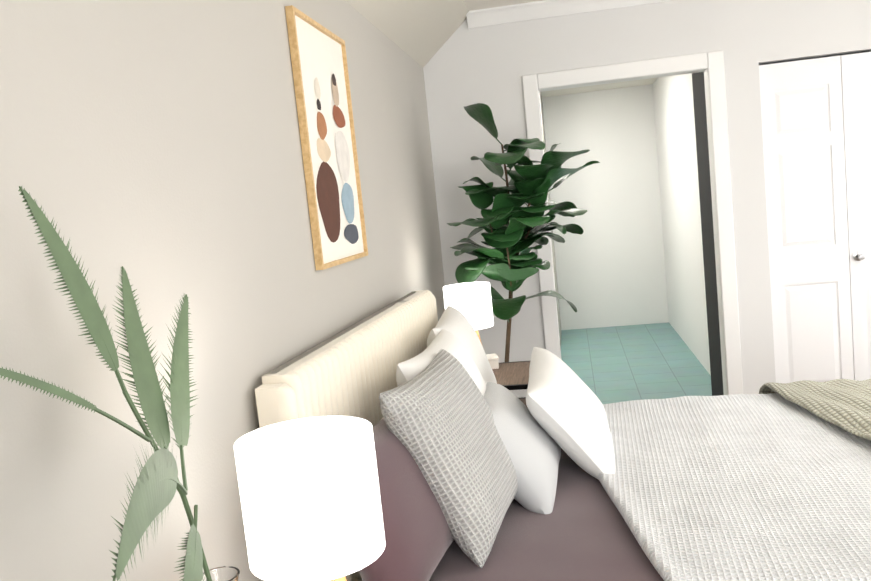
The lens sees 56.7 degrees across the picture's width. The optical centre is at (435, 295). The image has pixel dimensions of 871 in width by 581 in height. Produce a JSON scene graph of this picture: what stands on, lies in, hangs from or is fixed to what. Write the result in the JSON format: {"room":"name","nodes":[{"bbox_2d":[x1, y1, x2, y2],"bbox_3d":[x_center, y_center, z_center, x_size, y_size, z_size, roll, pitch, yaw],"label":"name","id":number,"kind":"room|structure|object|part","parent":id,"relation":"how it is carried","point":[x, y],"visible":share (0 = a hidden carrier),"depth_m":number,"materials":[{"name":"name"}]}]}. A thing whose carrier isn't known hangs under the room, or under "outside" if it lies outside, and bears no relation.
{"room":"bedroom","nodes":[
{"label":"bedroom","id":0,"kind":"room"},
{"bbox_2d":[0,0,444,580],"bbox_3d":[-0.459,0.018,2.103,0.120,2.500,5.634,-5,7,10],"label":"wall","id":1,"kind":"structure","parent":0,"point":[152,148],"depth_m":1.54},
{"bbox_2d":[285,5,367,269],"bbox_3d":[-0.337,-0.488,2.618,0.022,0.760,0.560,-5,7,10],"label":"framed artwork","id":2,"kind":"object","parent":1,"relation":"attached to","point":[326,125],"visible":1,"depth_m":2.57,"materials":[{"name":"paper"}]},
{"bbox_2d":[345,0,468,66],"bbox_3d":[-0.364,-1.106,1.942,0.300,0.260,5.394,-5,7,10],"label":"ceiling","id":3,"kind":"structure","parent":0,"point":[420,32],"depth_m":3.94,"materials":[{"name":"paint"}]},
{"bbox_2d":[464,0,542,10],"bbox_3d":[1.219,-1.414,1.645,3.800,0.100,5.634,-5,7,10],"label":"ceiling","id":4,"kind":"structure","parent":0,"point":[471,5],"depth_m":4.37,"materials":[{"name":"paint"}]},
{"bbox_2d":[541,78,656,96],"bbox_3d":[0.904,-1.846,6.451,2.000,0.060,3.786,-5,7,10],"label":"ceiling","id":5,"kind":"structure","parent":0,"point":[649,81],"depth_m":7.98,"materials":[{"name":"paint"}]},
{"bbox_2d":[542,84,668,329],"bbox_3d":[1.336,-0.888,8.500,2.000,2.500,0.120,-5,7,10],"label":"wall","id":6,"kind":"structure","parent":0,"point":[610,265],"depth_m":8.36,"materials":[{"name":"paint"}]},
{"bbox_2d":[560,322,711,403],"bbox_3d":[1.159,0.632,6.761,2.240,0.080,3.966,-5,7,10],"label":"floor","id":7,"kind":"structure","parent":0,"point":[613,364],"depth_m":6.67,"materials":[{"name":"tile"}]},
{"bbox_2d":[423,0,870,397],"bbox_3d":[1.786,-0.479,4.490,3.560,2.500,0.120,-5,7,10],"label":"wall","id":8,"kind":"structure","parent":0,"point":[490,66],"depth_m":4.48,"materials":[{"name":"paint"}]},
{"bbox_2d":[466,0,670,27],"bbox_3d":[1.788,-1.675,4.236,3.280,0.078,0.074,-5,7,10],"label":"crown molding","id":9,"kind":"structure","parent":8,"relation":"attached to","point":[515,13],"depth_m":4.44,"materials":[{"name":"white wood"}]},
{"bbox_2d":[522,50,742,394],"bbox_3d":[1.133,-0.238,4.618,1.085,2.125,0.138,-5,7,10],"label":"door frame","id":10,"kind":"structure","parent":8,"relation":"attached to","point":[713,62],"depth_m":4.48,"materials":[{"name":"white wood"}]},
{"bbox_3d":[1.138,-0.204,4.631,0.945,2.055,0.120,-5,7,10],"label":"bathroom door jamb","id":11,"kind":"part","parent":10,"relation":"part of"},
{"bbox_2d":[759,56,853,382],"bbox_3d":[2.055,-0.271,4.458,0.414,2.012,0.034,-5,7,10],"label":"closet door leaf","id":12,"kind":"structure","parent":8,"relation":"in","point":[804,152],"depth_m":4.43,"materials":[{"name":"white wood"}]},
{"bbox_2d":[840,52,870,380],"bbox_3d":[2.464,-0.304,4.388,0.414,2.012,0.034,-5,7,10],"label":"closet door leaf","id":13,"kind":"structure","parent":8,"relation":"in","point":[856,82],"depth_m":4.37,"materials":[{"name":"white wood"}]},
{"bbox_2d":[853,251,864,260],"bbox_3d":[2.301,-0.214,4.372,0.054,0.054,0.072,-5,7,10],"label":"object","id":14,"kind":"structure","parent":13,"relation":"attached to","point":[858,255],"depth_m":4.40,"materials":[{"name":"silver metal"}]},
{"bbox_2d":[653,73,710,375],"bbox_3d":[2.077,-0.732,6.466,0.120,2.500,3.906,-5,7,10],"label":"wall","id":15,"kind":"structure","parent":0,"point":[679,186],"depth_m":6.79,"materials":[{"name":"paint"}]},
{"bbox_2d":[692,51,870,395],"bbox_3d":[2.358,-0.541,4.752,1.424,2.550,0.710,-5,7,10],"label":"wall","id":16,"kind":"structure","parent":0,"point":[700,117],"depth_m":5.01,"materials":[{"name":"black paint"}]},
{"bbox_3d":[1.472,1.150,1.906,3.800,0.080,5.574,-5,7,10],"label":"floor carpet","id":17,"kind":"object","parent":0,"visible":0},
{"bbox_2d":[492,361,529,406],"bbox_3d":[0.274,0.687,3.938,0.500,0.620,0.530,-5,7,10],"label":"nightstand","id":18,"kind":"object","parent":17,"relation":"on","point":[511,375],"depth_m":3.86,"materials":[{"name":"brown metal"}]},
{"bbox_2d":[443,282,493,343],"bbox_3d":[0.170,0.164,3.908,0.228,0.439,0.228,-5,7,10],"label":"lamp","id":19,"kind":"object","parent":18,"relation":"on","point":[471,302],"visible":0.62,"depth_m":3.80,"materials":[{"name":"white fabric"}]},
{"bbox_2d":[486,353,498,368],"bbox_3d":[0.270,0.330,4.056,0.086,0.058,0.116,-6,6,-2],"label":"trinket box","id":20,"kind":"object","parent":18,"relation":"on","point":[493,358],"visible":0.58,"depth_m":4.00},
{"bbox_2d":[447,103,599,361],"bbox_3d":[0.475,-0.018,4.107,0.802,1.935,0.721,-5,7,10],"label":"fiddle leaf fig","id":21,"kind":"object","parent":17,"relation":"on","point":[510,225],"visible":0.98,"depth_m":4.04,"materials":[{"name":"plant"}]},
{"bbox_2d":[255,290,870,580],"bbox_3d":[0.905,0.547,2.444,2.262,1.105,1.856,-4,7,12],"label":"bed","id":22,"kind":"object","parent":17,"relation":"on","point":[565,474],"visible":0.98,"depth_m":2.18,"materials":[{"name":"white fabric"}]},
{"bbox_3d":[-0.156,0.566,2.690,0.087,0.985,1.690,-4,7,12],"label":"headboard","id":23,"kind":"part","parent":22,"relation":"part of","materials":[{"name":"beige fabric"}]},
{"bbox_2d":[426,305,497,443],"bbox_3d":[0.111,0.283,3.144,0.258,0.456,0.670,-4,7,12],"label":"pillow","id":24,"kind":"object","parent":22,"relation":"on","point":[453,322],"depth_m":3.09,"materials":[{"name":"white fabric"}]},
{"bbox_2d":[462,381,561,519],"bbox_3d":[0.248,0.458,2.502,0.260,0.299,0.560,-4,7,12],"label":"pillow","id":25,"kind":"object","parent":22,"relation":"on","point":[528,440],"depth_m":2.34,"materials":[{"name":"white fabric"}]},
{"bbox_2d":[558,382,870,580],"bbox_3d":[1.198,0.605,2.432,1.709,0.313,1.727,-4,7,12],"label":"duvet","id":26,"kind":"object","parent":22,"relation":"on","point":[772,484],"depth_m":2.22,"materials":[{"name":"white fabric"}]},
{"bbox_3d":[-0.134,1.009,1.457,0.490,0.620,0.530,-5,7,10],"label":"nightstand","id":27,"kind":"object","parent":17,"relation":"on","visible":0},
{"bbox_2d":[0,186,239,580],"bbox_3d":[-0.367,0.306,1.052,0.185,0.906,0.558,-5,6,5],"label":"plant","id":28,"kind":"object","parent":27,"relation":"on","point":[157,485],"visible":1,"depth_m":1.06,"materials":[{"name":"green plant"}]},
{"bbox_3d":[-0.323,0.583,1.271,0.186,0.300,0.186,-5,7,10],"label":"glass","id":29,"kind":"part","parent":28,"relation":"part of","materials":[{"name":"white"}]},
{"bbox_2d":[234,416,384,580],"bbox_3d":[-0.207,0.471,1.435,0.240,0.462,0.240,-5,7,10],"label":"lamp","id":30,"kind":"object","parent":27,"relation":"on","point":[309,490],"visible":1,"depth_m":1.32,"materials":[{"name":"white fabric"}]},
{"bbox_3d":[-0.015,-0.555,6.767,0.120,2.500,4.026,-5,7,10],"label":"wall","id":31,"kind":"structure","parent":0,"visible":0},
{"bbox_2d":[539,92,561,345],"bbox_3d":[1.106,-0.781,8.030,0.090,2.440,0.900,-5,7,10],"label":"door frame","id":32,"kind":"structure","parent":31,"relation":"attached to","point":[549,199],"depth_m":7.63,"materials":[{"name":"white wood"}]}
]}

